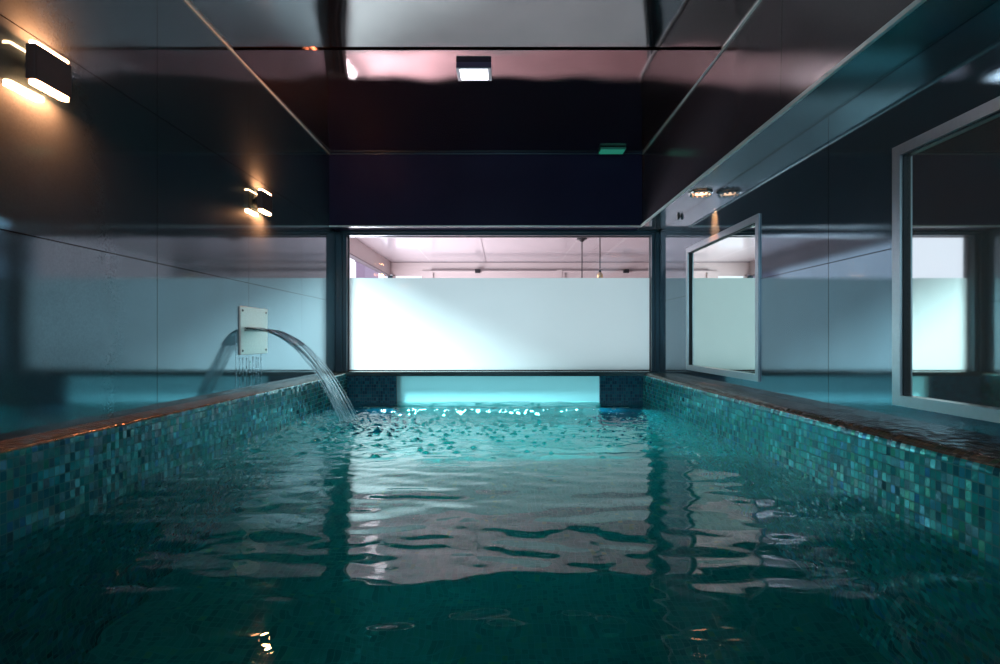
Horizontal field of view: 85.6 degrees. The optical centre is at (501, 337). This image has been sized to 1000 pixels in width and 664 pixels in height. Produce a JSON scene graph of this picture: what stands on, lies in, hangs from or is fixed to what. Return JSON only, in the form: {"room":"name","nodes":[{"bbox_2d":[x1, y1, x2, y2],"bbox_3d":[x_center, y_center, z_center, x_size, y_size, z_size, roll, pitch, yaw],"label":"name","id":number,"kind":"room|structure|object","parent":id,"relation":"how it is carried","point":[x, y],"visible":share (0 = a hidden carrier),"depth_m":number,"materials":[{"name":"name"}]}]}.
{"room":"indoor swimming pool","nodes":[
{"label":"indoor swimming pool","id":0,"kind":"room"},
{"bbox_2d":[0,0,335,440],"bbox_3d":[-1.665,-0.700,1.910,0.150,2.200,7.020,0,0,0],"label":"wall","id":1,"kind":"structure","parent":0,"point":[134,236],"depth_m":2.40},
{"bbox_2d":[25,40,70,101],"bbox_3d":[-1.560,-0.908,1.846,0.060,0.139,0.150,0,0,0],"label":"wall lamp","id":2,"kind":"object","parent":1,"relation":"attached to","point":[47,71],"visible":1,"depth_m":1.82,"materials":[{"name":"brown metal"}]},
{"bbox_2d":[29,40,68,63],"bbox_3d":[-1.546,-0.974,1.846,0.029,0.009,0.146,0,0,0],"label":"diffuser","id":3,"kind":"object","parent":2,"relation":"attached to","point":[32,44],"depth_m":1.82,"materials":[{"name":"white"}]},
{"bbox_2d":[29,79,68,101],"bbox_3d":[-1.546,-0.845,1.846,0.029,0.012,0.146,0,0,0],"label":"diffuser","id":4,"kind":"object","parent":2,"relation":"attached to","point":[46,86],"depth_m":1.84,"materials":[{"name":"white"}]},
{"bbox_2d":[236,331,261,389],"bbox_3d":[-1.588,0.141,3.394,0.004,0.363,0.340,0,0,0],"label":"trickle","id":5,"kind":"object","parent":1,"relation":"attached to","point":[236,331],"visible":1,"depth_m":3.49,"materials":[{"name":"clear liquid"}]},
{"bbox_2d":[239,306,266,354],"bbox_3d":[-1.582,-0.045,3.453,0.016,0.296,0.375,0,0,0],"label":"spout","id":6,"kind":"object","parent":1,"relation":"attached to","point":[250,341],"visible":0.95,"depth_m":3.42,"materials":[{"name":"metal"}]},
{"bbox_2d":[246,328,358,422],"bbox_3d":[-1.324,0.258,3.607,0.732,0.644,0.222,0,0,-31],"label":"water","id":7,"kind":"object","parent":6,"relation":"attached to","point":[291,340],"visible":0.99,"depth_m":3.64,"materials":[{"name":"clear liquid"}]},
{"bbox_2d":[184,0,329,153],"bbox_3d":[-1.585,-1.694,1.685,0.011,0.010,6.570,0,0,0],"label":"trim","id":8,"kind":"structure","parent":1,"relation":"attached to","point":[186,1],"depth_m":3.33,"materials":[{"name":"grey metal"}]},
{"bbox_2d":[255,189,271,215],"bbox_3d":[-1.560,-0.883,3.522,0.060,0.139,0.150,0,0,0],"label":"wall lamp","id":9,"kind":"object","parent":1,"relation":"attached to","point":[263,200],"visible":1,"depth_m":3.48,"materials":[{"name":"brown metal"}]},
{"bbox_2d":[258,209,270,215],"bbox_3d":[-1.546,-0.820,3.522,0.029,0.012,0.146,0,0,0],"label":"diffuser","id":10,"kind":"object","parent":9,"relation":"attached to","point":[267,212],"depth_m":3.52,"materials":[{"name":"white"}]},
{"bbox_2d":[0,373,346,545],"bbox_3d":[-1.570,1.038,1.795,0.240,1.423,6.790,0,0,0],"label":"wall","id":11,"kind":"structure","parent":0,"point":[47,478],"depth_m":2.10,"materials":[{"name":"teal tile"}]},
{"bbox_2d":[347,376,396,402],"bbox_3d":[-1.222,1.054,5.130,0.457,1.393,0.140,0,0,0],"label":"wall","id":12,"kind":"structure","parent":0,"point":[370,389],"depth_m":5.06,"materials":[{"name":"blue tile"}]},
{"bbox_2d":[332,371,662,375],"bbox_3d":[-0.043,0.337,5.242,3.095,0.041,0.395,0,0,0],"label":"trim","id":13,"kind":"structure","parent":12,"relation":"on","point":[349,373],"depth_m":5.04,"materials":[{"name":"metal"}]},
{"bbox_2d":[336,230,659,370],"bbox_3d":[-0.043,-0.357,5.215,3.095,1.346,0.120,0,0,0],"label":"window","id":14,"kind":"structure","parent":12,"relation":"in","point":[383,324],"depth_m":5.25,"materials":[{"name":"white glass"}]},
{"bbox_2d":[397,376,598,401],"bbox_3d":[-0.037,1.054,5.108,1.911,1.393,0.012,0,0,0],"label":"window","id":15,"kind":"structure","parent":12,"relation":"in","point":[409,388],"depth_m":5.10,"materials":[{"name":"white"}]},
{"bbox_2d":[188,0,757,261],"bbox_3d":[0.750,-1.755,5.350,6.900,0.130,13.900,0,0,0],"label":"ceiling","id":16,"kind":"structure","parent":0,"point":[362,76],"depth_m":3.44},
{"bbox_2d":[350,238,389,274],"bbox_3d":[-2.560,-1.546,8.760,0.120,0.308,6.680,0,0,0],"label":"beam","id":17,"kind":"structure","parent":16,"relation":"attached to","point":[357,248],"depth_m":10.11,"materials":[{"name":"beige paint"}]},
{"bbox_2d":[350,253,389,275],"bbox_3d":[-2.544,-1.382,8.730,0.112,0.020,6.620,0,0,0],"label":"trim","id":18,"kind":"structure","parent":17,"relation":"attached to","point":[352,256],"depth_m":10.18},
{"bbox_2d":[456,62,491,80],"bbox_3d":[-0.173,-1.675,3.389,0.215,0.050,0.162,0,0,0],"label":"ceiling lamp","id":19,"kind":"object","parent":16,"relation":"attached to","point":[466,71],"visible":1,"depth_m":3.34,"materials":[{"name":"black paint"}]},
{"bbox_2d":[390,263,648,274],"bbox_3d":[0.850,-1.554,12.140,6.700,0.268,0.120,0,0,0],"label":"beam","id":20,"kind":"structure","parent":16,"relation":"attached to","point":[395,268],"depth_m":12.08,"materials":[{"name":"beige paint"}]},
{"bbox_2d":[390,262,648,262],"bbox_3d":[0.850,-1.693,12.082,6.700,0.014,0.035,0,0,0],"label":"trim","id":21,"kind":"structure","parent":16,"relation":"attached to","point":[390,262],"depth_m":12.06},
{"bbox_2d":[577,238,586,277],"bbox_3d":[1.363,-1.067,9.200,0.170,1.265,0.170,0,0,0],"label":"pendant lamp","id":22,"kind":"object","parent":16,"relation":"hanging from","point":[581,240],"visible":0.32,"depth_m":9.20,"materials":[{"name":"black metal"}]},
{"bbox_2d":[597,238,602,277],"bbox_3d":[1.452,-1.250,8.000,0.170,0.900,0.170,0,0,0],"label":"pendant lamp","id":23,"kind":"object","parent":16,"relation":"hanging from","point":[599,275],"visible":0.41,"depth_m":8.00,"materials":[{"name":"black metal"}]},
{"bbox_2d":[598,147,625,153],"bbox_3d":[0.990,-1.687,4.865,0.230,0.024,0.130,0,0,0],"label":"recessed light","id":24,"kind":"object","parent":16,"relation":"in","point":[603,150],"visible":1,"depth_m":4.82,"materials":[{"name":"green plastic"}]},
{"bbox_2d":[329,154,641,229],"bbox_3d":[-0.151,-1.390,5.080,2.878,0.720,0.220,0,0,0],"label":"wall header","id":25,"kind":"structure","parent":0,"point":[364,189],"depth_m":4.97,"materials":[{"name":"black paint"}]},
{"bbox_2d":[329,225,640,226],"bbox_3d":[-0.158,-1.029,4.974,2.864,0.014,0.016,0,0,0],"label":"trim","id":26,"kind":"structure","parent":25,"relation":"attached to","point":[329,225],"depth_m":4.96,"materials":[{"name":"grey metal"}]},
{"bbox_2d":[330,153,641,153],"bbox_3d":[-0.145,-1.694,4.965,2.868,0.010,0.011,0,0,0],"label":"trim","id":27,"kind":"structure","parent":25,"relation":"attached to","point":[330,153],"depth_m":4.96,"materials":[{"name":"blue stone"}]},
{"bbox_2d":[599,376,642,401],"bbox_3d":[1.119,1.054,5.130,0.402,1.393,0.140,0,0,0],"label":"wall","id":28,"kind":"structure","parent":0,"point":[611,388],"depth_m":5.06,"materials":[{"name":"blue tile"}]},
{"bbox_2d":[638,0,994,229],"bbox_3d":[1.397,-1.365,1.795,0.217,0.670,6.790,0,0,0],"label":"ceiling","id":29,"kind":"structure","parent":0,"point":[783,47],"depth_m":2.60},
{"bbox_2d":[688,190,712,198],"bbox_3d":[1.405,-1.015,3.820,0.171,0.028,0.164,0,0,0],"label":"recessed light","id":30,"kind":"object","parent":29,"relation":"in","point":[699,193],"visible":1,"depth_m":3.80,"materials":[{"name":"silver"}]},
{"bbox_2d":[642,0,761,153],"bbox_3d":[1.294,-1.694,1.685,0.011,0.010,6.570,0,0,0],"label":"trim","id":31,"kind":"structure","parent":29,"relation":"attached to","point":[758,1],"depth_m":3.34,"materials":[{"name":"grey metal"}]},
{"bbox_2d":[641,0,926,226],"bbox_3d":[1.281,-1.033,1.695,0.014,0.018,6.590,0,0,0],"label":"trim","id":32,"kind":"structure","parent":29,"relation":"attached to","point":[915,4],"depth_m":2.21,"materials":[{"name":"grey metal"}]},
{"bbox_2d":[643,373,999,564],"bbox_3d":[1.462,1.038,1.795,0.285,1.423,6.790,0,0,0],"label":"wall","id":33,"kind":"structure","parent":0,"point":[945,486],"depth_m":1.97,"materials":[{"name":"teal tile"}]},
{"bbox_2d":[659,0,999,445],"bbox_3d":[1.580,-0.700,1.910,0.150,2.200,7.020,0,0,0],"label":"wall","id":34,"kind":"structure","parent":0,"point":[822,199],"depth_m":2.41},
{"bbox_2d":[686,213,759,381],"bbox_3d":[1.515,-0.235,3.770,0.040,0.983,1.240,0,0,0],"label":"wall mirror","id":35,"kind":"object","parent":34,"relation":"attached to","point":[723,268],"visible":0.9,"depth_m":3.65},
{"bbox_2d":[892,96,999,422],"bbox_3d":[1.515,-0.235,1.450,0.040,0.983,1.240,0,0,0],"label":"wall mirror","id":36,"kind":"object","parent":34,"relation":"attached to","point":[946,177],"visible":1,"depth_m":1.83,"materials":[{"name":"grey mirror"}]},
{"bbox_3d":[-0.065,1.800,1.760,2.770,0.100,6.720,0,0,0],"label":"floor","id":37,"kind":"structure","parent":0,"visible":0},
{"bbox_2d":[0,401,999,663],"bbox_3d":[-0.065,1.174,1.744,2.778,1.193,6.708,0,0,0],"label":"pool water","id":38,"kind":"object","parent":37,"relation":"on","point":[456,532],"visible":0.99,"depth_m":1.45,"materials":[{"name":"teal liquid"}]},
{"bbox_2d":[326,413,364,430],"bbox_3d":[-1.061,0.559,3.705,0.277,0.082,0.384,0,0,-23],"label":"droplet","id":39,"kind":"object","parent":38,"relation":"on","point":[354,421],"visible":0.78,"depth_m":3.70,"materials":[{"name":"liquid"}]},
{"bbox_3d":[0.350,1.800,8.875,7.700,0.100,6.850,0,0,0],"label":"floor","id":40,"kind":"structure","parent":0,"visible":0},
{"bbox_2d":[392,271,429,277],"bbox_3d":[-2.025,0.125,12.120,0.850,3.250,0.120,0,0,0],"label":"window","id":41,"kind":"structure","parent":40,"relation":"on","point":[425,274],"depth_m":12.06,"materials":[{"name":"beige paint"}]},
{"bbox_2d":[430,269,556,277],"bbox_3d":[-0.190,0.110,12.035,2.820,3.280,0.130,0,0,0],"label":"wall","id":42,"kind":"structure","parent":40,"relation":"on","point":[477,273],"depth_m":12.07,"materials":[{"name":"beige paint"}]},
{"bbox_2d":[557,270,561,277],"bbox_3d":[1.280,0.115,12.075,0.120,3.270,0.090,0,0,0],"label":"column","id":43,"kind":"structure","parent":40,"relation":"on","point":[559,272],"depth_m":12.03,"materials":[{"name":"beige paint"}]},
{"bbox_2d":[562,269,648,277],"bbox_3d":[2.770,0.110,12.035,2.860,3.280,0.130,0,0,0],"label":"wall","id":44,"kind":"structure","parent":40,"relation":"on","point":[625,273],"depth_m":12.07,"materials":[{"name":"beige paint"}]},
{"bbox_3d":[4.250,0.025,8.760,0.100,3.450,6.680,0,0,0],"label":"wall","id":45,"kind":"structure","parent":0,"visible":0},
{"bbox_2d":[430,270,648,270],"bbox_3d":[1.300,-1.512,12.037,5.800,0.015,0.015,0,0,0],"label":"trim","id":46,"kind":"structure","parent":45,"relation":"attached to","point":[430,270],"depth_m":12.04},
{"label":"outside","id":47,"kind":"structure","parent":0,"visible":0},
{"bbox_2d":[355,261,377,277],"bbox_3d":[-3.280,-0.025,13.200,0.240,3.550,1.440,0,0,0],"label":"building","id":48,"kind":"structure","parent":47,"point":[362,271],"depth_m":12.50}
]}

